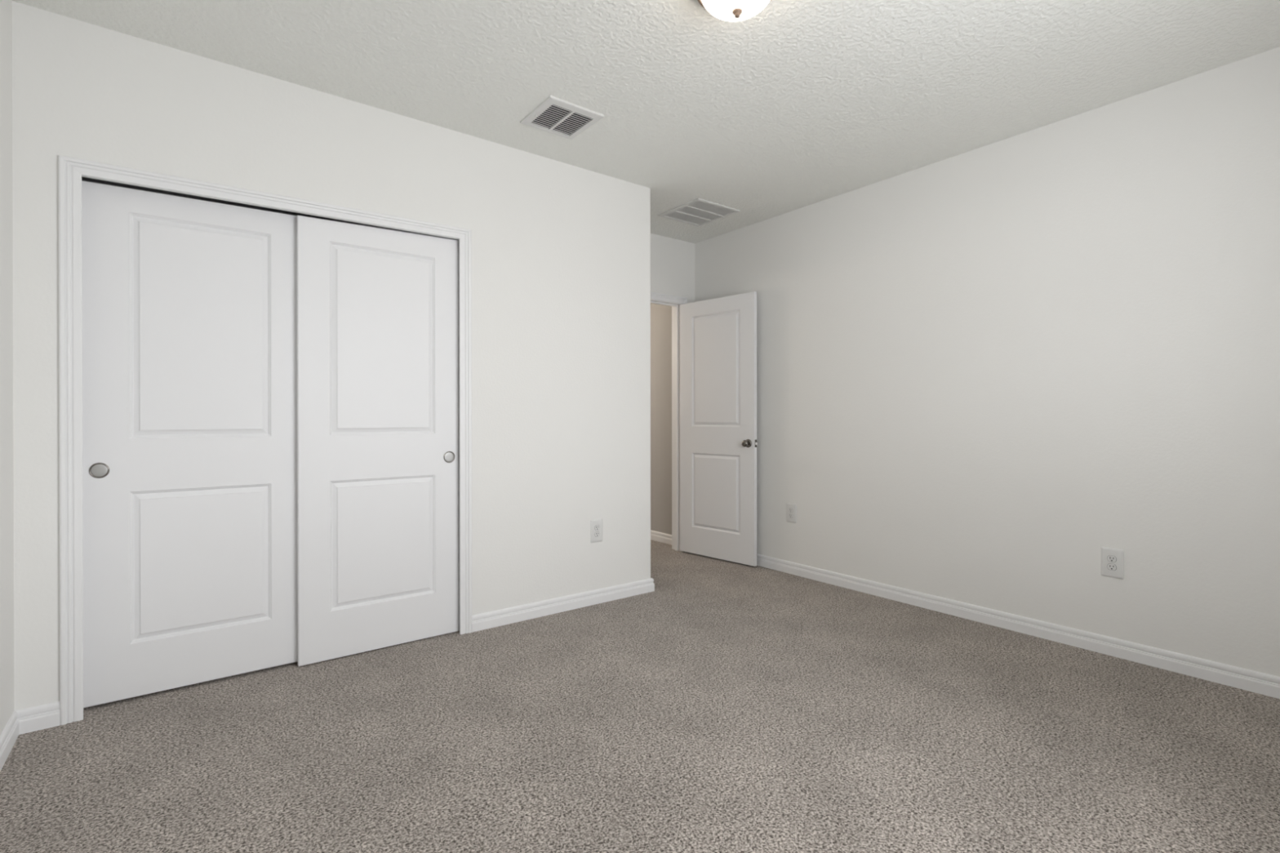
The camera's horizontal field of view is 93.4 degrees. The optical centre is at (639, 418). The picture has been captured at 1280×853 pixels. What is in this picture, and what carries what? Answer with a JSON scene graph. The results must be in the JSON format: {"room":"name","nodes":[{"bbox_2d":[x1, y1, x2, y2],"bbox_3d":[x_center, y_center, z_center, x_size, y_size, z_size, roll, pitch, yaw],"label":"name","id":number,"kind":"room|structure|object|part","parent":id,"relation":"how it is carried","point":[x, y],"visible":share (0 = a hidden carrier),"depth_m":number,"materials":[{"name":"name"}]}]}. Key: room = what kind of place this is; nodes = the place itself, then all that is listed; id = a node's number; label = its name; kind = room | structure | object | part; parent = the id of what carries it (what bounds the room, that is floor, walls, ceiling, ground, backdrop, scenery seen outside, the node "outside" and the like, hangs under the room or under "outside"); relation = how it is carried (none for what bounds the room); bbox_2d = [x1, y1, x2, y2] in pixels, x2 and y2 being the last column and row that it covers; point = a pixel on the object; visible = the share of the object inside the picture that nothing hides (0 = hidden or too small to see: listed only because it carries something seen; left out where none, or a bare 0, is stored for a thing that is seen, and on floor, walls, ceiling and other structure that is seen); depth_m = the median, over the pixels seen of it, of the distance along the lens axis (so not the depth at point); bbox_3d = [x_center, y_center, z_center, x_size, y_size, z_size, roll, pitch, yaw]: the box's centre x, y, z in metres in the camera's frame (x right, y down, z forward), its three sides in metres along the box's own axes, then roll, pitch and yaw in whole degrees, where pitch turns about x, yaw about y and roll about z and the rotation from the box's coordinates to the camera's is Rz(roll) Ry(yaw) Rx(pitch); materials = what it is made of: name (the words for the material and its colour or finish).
{"room":"empty bedroom","nodes":[
{"label":"empty bedroom","id":0,"kind":"room"},
{"bbox_2d":[0,0,13,735],"bbox_3d":[-1.525,-0.180,1.115,0.120,2.640,4.316,0,0,-37],"label":"wall","id":1,"kind":"structure","parent":0,"point":[6,497],"depth_m":2.08,"materials":[{"name":"white paint"}]},
{"bbox_2d":[0,711,18,771],"bbox_3d":[-1.241,1.097,0.858,0.014,0.086,3.320,0,0,-37],"label":"baseboard","id":2,"kind":"structure","parent":1,"relation":"attached to","point":[10,733],"depth_m":2.06,"materials":[{"name":"white paint"}]},
{"bbox_2d":[12,0,650,711],"bbox_3d":[-1.321,-0.186,3.362,2.936,2.640,0.756,0,0,-37],"label":"wall","id":3,"kind":"structure","parent":0,"point":[561,251],"depth_m":3.12,"materials":[{"name":"white paint"}]},
{"bbox_2d":[14,701,60,734],"bbox_3d":[-2.203,1.095,2.204,0.120,0.086,0.014,0,0,-37],"label":"baseboard","id":4,"kind":"structure","parent":3,"relation":"attached to","point":[46,716],"depth_m":2.20,"materials":[{"name":"white paint"}]},
{"bbox_2d":[81,180,297,707],"bbox_3d":[-1.873,0.094,2.576,0.767,2.058,0.037,0,0,-37],"label":"door","id":5,"kind":"structure","parent":3,"relation":"in","point":[189,305],"depth_m":2.53,"materials":[{"name":"white paint"}]},
{"bbox_3d":[-2.121,0.203,2.364,0.061,0.061,0.002,0,0,-37],"label":"finger pull","id":6,"kind":"part","parent":5,"relation":"part of","materials":[{"name":"silver metal"}]},
{"bbox_2d":[90,464,107,476],"bbox_3d":[-2.122,0.203,2.364,0.050,0.050,0.001,0,0,-37],"label":"door handle","id":7,"kind":"object","parent":5,"relation":"on","point":[96,470],"depth_m":2.36,"materials":[{"name":"silver metal"}]},
{"bbox_2d":[57,155,471,724],"bbox_3d":[-1.562,0.068,2.767,1.587,2.136,0.136,0,0,-37],"label":"door frame","id":8,"kind":"structure","parent":3,"relation":"attached to","point":[70,170],"depth_m":2.27,"materials":[{"name":"white paint"}]},
{"bbox_2d":[296,215,458,666],"bbox_3d":[-1.269,0.092,2.984,0.748,2.074,0.037,0,0,-37],"label":"door","id":9,"kind":"structure","parent":3,"relation":"in","point":[378,310],"depth_m":2.95,"materials":[{"name":"white paint"}]},
{"bbox_3d":[-1.002,0.202,3.167,0.061,0.061,0.002,0,0,-37],"label":"finger pull","id":10,"kind":"part","parent":9,"relation":"part of","materials":[{"name":"silver metal"}]},
{"bbox_2d":[444,452,453,462],"bbox_3d":[-1.002,0.202,3.167,0.050,0.050,0.001,0,0,-37],"label":"door handle","id":11,"kind":"object","parent":9,"relation":"on","point":[449,456],"depth_m":3.17,"materials":[{"name":"silver metal"}]},
{"bbox_2d":[471,577,654,632],"bbox_3d":[-0.632,1.090,3.882,1.242,0.086,0.770,0,0,-37],"label":"baseboard","id":12,"kind":"structure","parent":3,"relation":"attached to","point":[486,620],"depth_m":3.52,"materials":[{"name":"white paint"}]},
{"bbox_2d":[590,519,602,542],"bbox_3d":[-0.264,0.687,3.690,0.087,0.138,0.011,0,0,-37],"label":"electrical outlet","id":13,"kind":"object","parent":3,"relation":"attached to","point":[596,526],"visible":1,"depth_m":3.68,"materials":[{"name":"white plastic"}]},
{"bbox_2d":[594,531,599,536],"bbox_3d":[-0.262,0.706,3.687,0.038,0.031,0.004,0,0,-37],"label":"receptacle","id":14,"kind":"object","parent":13,"relation":"attached to","point":[596,533],"depth_m":3.68,"materials":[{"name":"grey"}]},
{"bbox_2d":[594,524,599,530],"bbox_3d":[-0.262,0.667,3.687,0.038,0.031,0.004,0,0,-37],"label":"receptacle","id":15,"kind":"object","parent":13,"relation":"attached to","point":[597,527],"depth_m":3.68,"materials":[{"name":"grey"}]},
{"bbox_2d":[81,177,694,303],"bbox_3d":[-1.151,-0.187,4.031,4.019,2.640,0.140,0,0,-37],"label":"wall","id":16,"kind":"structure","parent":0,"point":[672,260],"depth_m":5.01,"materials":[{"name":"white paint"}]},
{"bbox_2d":[650,292,687,551],"bbox_3d":[0.013,0.050,4.925,0.892,2.160,0.136,0,0,-37],"label":"door frame","id":17,"kind":"structure","parent":16,"relation":"attached to","point":[675,306],"depth_m":5.15,"materials":[{"name":"white paint"}]},
{"bbox_2d":[680,291,757,566],"bbox_3d":[0.614,0.077,4.834,0.153,2.080,0.774,0,0,-44],"label":"door","id":18,"kind":"structure","parent":16,"relation":"in","point":[718,442],"depth_m":4.79,"materials":[{"name":"white paint"}]},
{"bbox_3d":[0.801,0.189,4.568,0.049,0.053,0.053,0,0,-44],"label":"knob","id":19,"kind":"part","parent":18,"relation":"part of","materials":[{"name":"silver metal"}]},
{"bbox_2d":[0,539,1279,852],"bbox_3d":[-0.672,1.184,3.435,4.289,0.100,6.960,0,0,-37],"label":"floor","id":20,"kind":"structure","parent":0,"point":[725,706],"depth_m":2.09,"materials":[{"name":"carpet"}]},
{"bbox_2d":[11,0,1279,244],"bbox_3d":[-0.675,-1.556,3.428,4.289,0.100,6.960,0,0,-37],"label":"ceiling","id":21,"kind":"structure","parent":0,"point":[791,105],"depth_m":2.57,"materials":[{"name":"white paint"}]},
{"bbox_2d":[520,95,604,139],"bbox_3d":[-0.393,-1.494,3.020,0.300,0.024,0.312,0,0,-37],"label":"ceiling vent","id":22,"kind":"object","parent":21,"relation":"in","point":[554,115],"visible":1,"depth_m":3.01,"materials":[{"name":"white metal"}]},
{"bbox_2d":[657,197,740,226],"bbox_3d":[0.429,-1.504,4.417,0.412,0.010,0.436,0,0,-37],"label":"ceiling vent","id":23,"kind":"object","parent":21,"relation":"in","point":[698,211],"visible":1,"depth_m":4.40,"materials":[{"name":"white metal"}]},
{"bbox_2d":[697,0,771,22],"bbox_3d":[0.332,-1.437,2.058,0.298,0.135,0.298,0,0,-37],"label":"ceiling light","id":24,"kind":"object","parent":21,"relation":"attached to","point":[732,11],"visible":1,"depth_m":2.06,"materials":[{"name":"white glass"}]},
{"bbox_2d":[650,46,1279,676],"bbox_3d":[0.991,-0.191,4.630,0.188,2.640,6.840,0,0,-37],"label":"wall","id":25,"kind":"structure","parent":0,"point":[983,372],"depth_m":3.09,"materials":[{"name":"white paint"}]},
{"bbox_2d":[650,529,671,545],"bbox_3d":[-0.400,1.084,6.285,0.014,0.086,2.524,0,0,-37],"label":"baseboard","id":26,"kind":"structure","parent":25,"relation":"attached to","point":[655,535],"depth_m":5.50,"materials":[{"name":"white paint"}]},
{"bbox_2d":[786,502,796,523],"bbox_3d":[1.101,0.687,4.389,0.011,0.138,0.087,0,0,-37],"label":"electrical outlet","id":27,"kind":"object","parent":25,"relation":"attached to","point":[791,508],"visible":1,"depth_m":4.38,"materials":[{"name":"white plastic"}]},
{"bbox_2d":[756,553,1279,698],"bbox_3d":[1.709,1.089,3.593,0.014,0.086,4.076,0,0,-37],"label":"baseboard","id":28,"kind":"structure","parent":25,"relation":"attached to","point":[1259,682],"depth_m":3.05,"materials":[{"name":"white paint"}]},
{"bbox_2d":[1101,546,1124,578],"bbox_3d":[2.256,0.689,2.880,0.011,0.138,0.087,0,0,-37],"label":"electrical outlet","id":29,"kind":"object","parent":25,"relation":"attached to","point":[1112,559],"visible":1,"depth_m":2.88,"materials":[{"name":"white plastic"}]},
{"bbox_2d":[1106,563,1116,570],"bbox_3d":[2.254,0.709,2.879,0.001,0.031,0.037,0,0,-37],"label":"receptacle","id":30,"kind":"object","parent":29,"relation":"attached to","point":[1110,566],"depth_m":2.88,"materials":[{"name":"grey plastic"}]},
{"bbox_2d":[1106,555,1116,562],"bbox_3d":[2.254,0.670,2.879,0.001,0.031,0.037,0,0,-37],"label":"receptacle","id":31,"kind":"object","parent":29,"relation":"attached to","point":[1110,558],"depth_m":2.88,"materials":[{"name":"grey plastic"}]}
]}

